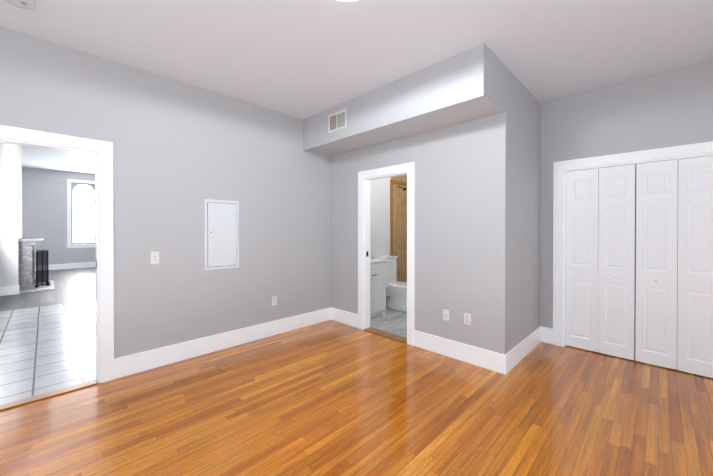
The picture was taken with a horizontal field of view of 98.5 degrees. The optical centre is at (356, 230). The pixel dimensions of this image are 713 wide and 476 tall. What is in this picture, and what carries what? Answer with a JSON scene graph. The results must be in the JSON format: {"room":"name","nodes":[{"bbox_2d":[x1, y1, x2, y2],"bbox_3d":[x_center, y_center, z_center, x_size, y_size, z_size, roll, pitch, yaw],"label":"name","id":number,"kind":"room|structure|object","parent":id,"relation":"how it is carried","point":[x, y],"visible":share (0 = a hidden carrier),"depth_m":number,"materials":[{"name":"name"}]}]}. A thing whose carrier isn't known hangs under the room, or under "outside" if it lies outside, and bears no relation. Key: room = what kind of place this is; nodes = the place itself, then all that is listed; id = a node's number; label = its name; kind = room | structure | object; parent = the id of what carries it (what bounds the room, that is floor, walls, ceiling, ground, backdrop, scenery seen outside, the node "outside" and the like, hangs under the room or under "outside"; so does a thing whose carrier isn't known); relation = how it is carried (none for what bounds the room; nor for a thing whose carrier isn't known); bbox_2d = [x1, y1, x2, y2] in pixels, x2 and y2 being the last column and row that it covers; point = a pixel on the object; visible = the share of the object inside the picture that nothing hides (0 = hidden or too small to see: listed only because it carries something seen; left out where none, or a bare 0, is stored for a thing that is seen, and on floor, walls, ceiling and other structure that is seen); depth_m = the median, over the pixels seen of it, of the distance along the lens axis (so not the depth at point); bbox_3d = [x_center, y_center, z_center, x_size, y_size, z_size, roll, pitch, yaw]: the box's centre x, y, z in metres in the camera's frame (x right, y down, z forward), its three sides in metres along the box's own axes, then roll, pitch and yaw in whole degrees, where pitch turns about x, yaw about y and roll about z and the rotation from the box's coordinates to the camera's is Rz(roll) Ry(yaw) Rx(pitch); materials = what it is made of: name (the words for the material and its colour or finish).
{"room":"empty bedroom","nodes":[
{"label":"empty bedroom","id":0,"kind":"room"},
{"bbox_2d":[0,143,21,286],"bbox_3d":[-7.706,-0.336,6.811,1.600,3.300,0.330,0,0,45],"label":"wall","id":1,"kind":"structure","parent":0,"point":[10,195],"depth_m":6.29,"materials":[{"name":"white paint"}]},
{"bbox_2d":[0,285,19,295],"bbox_3d":[-7.115,1.227,6.268,0.016,0.180,0.316,0,0,45],"label":"baseboard","id":2,"kind":"structure","parent":1,"relation":"attached to","point":[9,290],"depth_m":6.28,"materials":[{"name":"white wood"}]},
{"bbox_2d":[18,237,54,292],"bbox_3d":[-7.421,0.742,7.148,1.480,1.140,0.538,0,0,45],"label":"mantel","id":3,"kind":"object","parent":1,"relation":"attached to","point":[26,266],"visible":1,"depth_m":6.58,"materials":[{"name":"stone"}]},
{"bbox_2d":[35,250,50,286],"bbox_3d":[-7.367,0.871,7.211,0.774,0.798,0.254,0,0,45],"label":"fire screen","id":4,"kind":"object","parent":3,"relation":"on","point":[42,271],"visible":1,"depth_m":7.00,"materials":[{"name":"black metal"}]},
{"bbox_2d":[0,267,95,311],"bbox_3d":[-6.952,1.354,8.724,6.800,0.100,4.600,0,0,45],"label":"floor","id":5,"kind":"structure","parent":0,"point":[75,285],"depth_m":6.43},
{"bbox_2d":[0,300,95,404],"bbox_3d":[-3.047,1.375,4.872,4.170,0.100,4.600,0,0,45],"label":"floor","id":6,"kind":"structure","parent":0,"point":[46,349],"depth_m":3.47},
{"bbox_2d":[21,146,94,173],"bbox_3d":[-5.510,-2.038,7.284,10.850,0.100,4.600,0,0,45],"label":"ceiling","id":7,"kind":"structure","parent":0,"point":[41,158],"depth_m":8.73,"materials":[{"name":"white paint"}]},
{"bbox_2d":[22,167,95,264],"bbox_3d":[-9.185,-0.359,11.093,0.120,3.300,4.350,0,0,45],"label":"wall","id":8,"kind":"structure","parent":0,"point":[44,203],"depth_m":10.11,"materials":[{"name":"grey paint"}]},
{"bbox_2d":[35,262,95,270],"bbox_3d":[-9.172,1.201,11.018,0.016,0.180,4.250,0,0,45],"label":"baseboard","id":9,"kind":"structure","parent":8,"relation":"attached to","point":[88,264],"depth_m":10.46,"materials":[{"name":"white wood"}]},
{"bbox_2d":[66,179,95,247],"bbox_3d":[-9.500,-0.582,10.708,0.170,2.350,0.920,0,0,45],"label":"window","id":10,"kind":"structure","parent":8,"relation":"in","point":[81,230],"depth_m":10.70,"materials":[{"name":"white glass"}]},
{"bbox_2d":[0,26,390,358],"bbox_3d":[-1.956,-0.366,3.085,0.120,3.400,7.240,0,0,45],"label":"wall","id":11,"kind":"structure","parent":0,"point":[182,151],"depth_m":3.18,"materials":[{"name":"grey paint"}]},
{"bbox_2d":[0,379,97,410],"bbox_3d":[-2.535,1.332,2.450,0.100,0.012,0.720,0,0,45],"label":"trim","id":12,"kind":"structure","parent":11,"relation":"attached to","point":[13,404],"depth_m":2.47,"materials":[{"name":"brown wood"}]},
{"bbox_2d":[0,125,113,382],"bbox_3d":[-2.564,0.275,2.472,0.160,2.125,0.940,0,0,45],"label":"door frame","id":13,"kind":"structure","parent":11,"relation":"attached to","point":[104,149],"depth_m":2.70,"materials":[{"name":"white wood"}]},
{"bbox_2d":[150,251,158,263],"bbox_3d":[-1.960,0.264,2.987,0.016,0.120,0.074,0,0,45],"label":"switch plate","id":14,"kind":"object","parent":11,"relation":"attached to","point":[154,257],"visible":1,"depth_m":2.99,"materials":[{"name":"white plastic"}]},
{"bbox_2d":[204,199,238,270],"bbox_3d":[-1.502,0.043,3.444,0.024,0.774,0.381,0,0,45],"label":"electrical panel","id":15,"kind":"object","parent":11,"relation":"attached to","point":[221,234],"visible":1,"depth_m":3.43,"materials":[{"name":"white metal"}]},
{"bbox_2d":[114,307,330,378],"bbox_3d":[-2.371,1.247,2.576,0.016,0.180,5.680,0,0,45],"label":"baseboard","id":16,"kind":"structure","parent":11,"relation":"attached to","point":[141,361],"depth_m":3.35,"materials":[{"name":"white wood"}]},
{"bbox_2d":[272,296,276,305],"bbox_3d":[-1.047,0.897,3.921,0.010,0.116,0.072,0,0,45],"label":"electrical outlet","id":17,"kind":"object","parent":11,"relation":"attached to","point":[274,300],"visible":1,"depth_m":3.92,"materials":[{"name":"white plastic"}]},
{"bbox_2d":[0,308,712,475],"bbox_3d":[0.792,1.390,1.844,5.550,0.101,9.320,0,0,45],"label":"floor","id":18,"kind":"structure","parent":0,"point":[330,398],"depth_m":2.20,"materials":[{"name":"brown wood"}]},
{"bbox_2d":[370,258,386,318],"bbox_3d":[0.098,0.797,4.725,0.502,1.057,0.618,0,0,45],"label":"bathroom vanity","id":19,"kind":"object","parent":18,"relation":"on","point":[377,287],"visible":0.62,"depth_m":4.66,"materials":[{"name":"white wood"}]},
{"bbox_2d":[373,255,406,311],"bbox_3d":[0.706,0.885,5.157,0.758,0.875,0.440,0,0,45],"label":"toilet","id":20,"kind":"object","parent":18,"relation":"on","point":[396,295],"visible":0.58,"depth_m":5.12,"materials":[{"name":"white ceramic"}]},
{"bbox_2d":[0,0,712,118],"bbox_3d":[0.828,-1.569,1.863,5.550,0.100,9.420,0,0,45],"label":"ceiling","id":21,"kind":"structure","parent":0,"point":[302,59],"depth_m":2.44,"materials":[{"name":"white paint"}]},
{"bbox_2d":[4,0,34,9],"bbox_3d":[-2.208,-1.498,1.998,0.164,0.043,0.164,0,0,45],"label":"smoke detector","id":22,"kind":"object","parent":21,"relation":"attached to","point":[26,4],"visible":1,"depth_m":2.01,"materials":[{"name":"white plastic"}]},
{"bbox_2d":[391,175,406,281],"bbox_3d":[1.351,-0.384,6.438,0.120,3.400,2.180,0,0,45],"label":"tiled wall","id":23,"kind":"structure","parent":0,"point":[399,222],"depth_m":5.83,"materials":[{"name":"beige tile"}]},
{"bbox_2d":[390,180,406,255],"bbox_3d":[1.363,0.192,6.345,0.030,2.250,2.100,0,0,45],"label":"trim","id":24,"kind":"structure","parent":23,"relation":"attached to","point":[392,182],"depth_m":5.60,"materials":[{"name":"brown"}]},
{"bbox_2d":[303,43,505,155],"bbox_3d":[0.325,-1.316,3.541,2.480,0.425,0.500,0,0,45],"label":"soffit","id":25,"kind":"structure","parent":0,"point":[468,85],"depth_m":3.01,"materials":[{"name":"grey paint"}]},
{"bbox_2d":[328,109,346,132],"bbox_3d":[-0.235,-1.331,3.736,0.325,0.219,0.008,0,0,45],"label":"air vent grille","id":26,"kind":"object","parent":25,"relation":"attached to","point":[337,121],"visible":1,"depth_m":3.73,"materials":[{"name":"white plastic"}]},
{"bbox_2d":[331,67,509,354],"bbox_3d":[0.539,-0.100,3.764,2.480,2.860,0.110,0,0,45],"label":"wall","id":27,"kind":"structure","parent":0,"point":[462,172],"depth_m":3.23,"materials":[{"name":"grey paint"}]},
{"bbox_2d":[364,327,406,342],"bbox_3d":[0.386,1.324,3.909,0.680,0.012,0.150,0,0,45],"label":"trim","id":28,"kind":"structure","parent":27,"relation":"attached to","point":[388,335],"depth_m":3.90,"materials":[{"name":"brown wood"}]},
{"bbox_2d":[358,162,414,345],"bbox_3d":[0.386,0.267,3.903,0.900,2.125,0.130,0,0,45],"label":"door frame","id":29,"kind":"structure","parent":27,"relation":"attached to","point":[409,168],"depth_m":4.04,"materials":[{"name":"white wood"}]},
{"bbox_2d":[331,307,506,374],"bbox_3d":[0.506,1.241,3.716,2.480,0.180,0.016,0,0,45],"label":"baseboard","id":30,"kind":"structure","parent":27,"relation":"attached to","point":[486,359],"depth_m":3.21,"materials":[{"name":"white wood"}]},
{"bbox_2d":[443,309,448,320],"bbox_3d":[0.954,0.900,3.275,0.072,0.116,0.010,0,0,45],"label":"electrical outlet","id":31,"kind":"object","parent":27,"relation":"attached to","point":[445,314],"visible":1,"depth_m":3.27,"materials":[{"name":"white plastic"}]},
{"bbox_2d":[464,313,470,324],"bbox_3d":[1.122,0.895,3.110,0.072,0.116,0.010,0,0,45],"label":"electrical outlet","id":32,"kind":"object","parent":27,"relation":"attached to","point":[467,318],"visible":1,"depth_m":3.11,"materials":[{"name":"white plastic"}]},
{"bbox_2d":[509,71,540,350],"bbox_3d":[2.653,-0.102,4.221,0.110,2.860,3.510,0,0,45],"label":"wall","id":33,"kind":"structure","parent":0,"point":[524,215],"depth_m":3.25,"materials":[{"name":"grey paint"}]},
{"bbox_2d":[505,327,540,373],"bbox_3d":[1.797,1.243,3.270,0.016,0.180,1.164,0,0,45],"label":"baseboard","id":34,"kind":"structure","parent":33,"relation":"attached to","point":[518,353],"depth_m":3.18,"materials":[{"name":"white wood"}]},
{"bbox_2d":[540,60,712,328],"bbox_3d":[3.343,-0.093,2.656,3.070,2.860,0.110,0,0,45],"label":"wall","id":35,"kind":"structure","parent":0,"point":[672,108],"depth_m":3.19,"materials":[{"name":"grey paint"}]},
{"bbox_2d":[540,326,552,343],"bbox_3d":[3.256,1.246,2.660,2.950,0.180,0.016,0,0,45],"label":"baseboard","id":36,"kind":"structure","parent":35,"relation":"attached to","point":[546,335],"depth_m":3.63,"materials":[{"name":"white wood"}]},
{"bbox_2d":[566,168,598,351],"bbox_3d":[2.525,0.322,3.442,0.292,1.997,0.034,0,0,45],"label":"closet door","id":37,"kind":"structure","parent":35,"relation":"in","point":[582,210],"depth_m":3.43,"materials":[{"name":"white wood"}]},
{"bbox_2d":[598,164,634,359],"bbox_3d":[2.720,0.323,3.220,0.292,1.997,0.076,0,0,45],"label":"closet door","id":38,"kind":"structure","parent":35,"relation":"in","point":[616,287],"depth_m":3.22,"materials":[{"name":"white wood"}]},
{"bbox_2d":[553,141,712,346],"bbox_3d":[2.853,0.319,3.141,1.220,2.030,0.110,0,0,45],"label":"door frame","id":39,"kind":"structure","parent":35,"relation":"attached to","point":[564,268],"depth_m":3.52,"materials":[{"name":"white wood"}]},
{"bbox_2d":[635,160,677,369],"bbox_3d":[2.934,0.324,3.009,0.292,1.997,0.076,0,0,45],"label":"closet door","id":40,"kind":"structure","parent":35,"relation":"in","point":[656,258],"depth_m":3.01,"materials":[{"name":"white wood"}]},
{"bbox_2d":[677,156,712,377],"bbox_3d":[3.159,0.325,2.817,0.292,1.997,0.034,0,0,45],"label":"closet door","id":41,"kind":"structure","parent":35,"relation":"in","point":[695,280],"depth_m":2.83,"materials":[{"name":"white wood"}]},
{"bbox_2d":[634,164,677,359],"bbox_3d":[2.871,0.319,3.159,1.190,2.030,0.010,0,0,45],"label":"closet door gap","id":42,"kind":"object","parent":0,"point":[635,258],"depth_m":3.15,"materials":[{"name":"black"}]}
]}

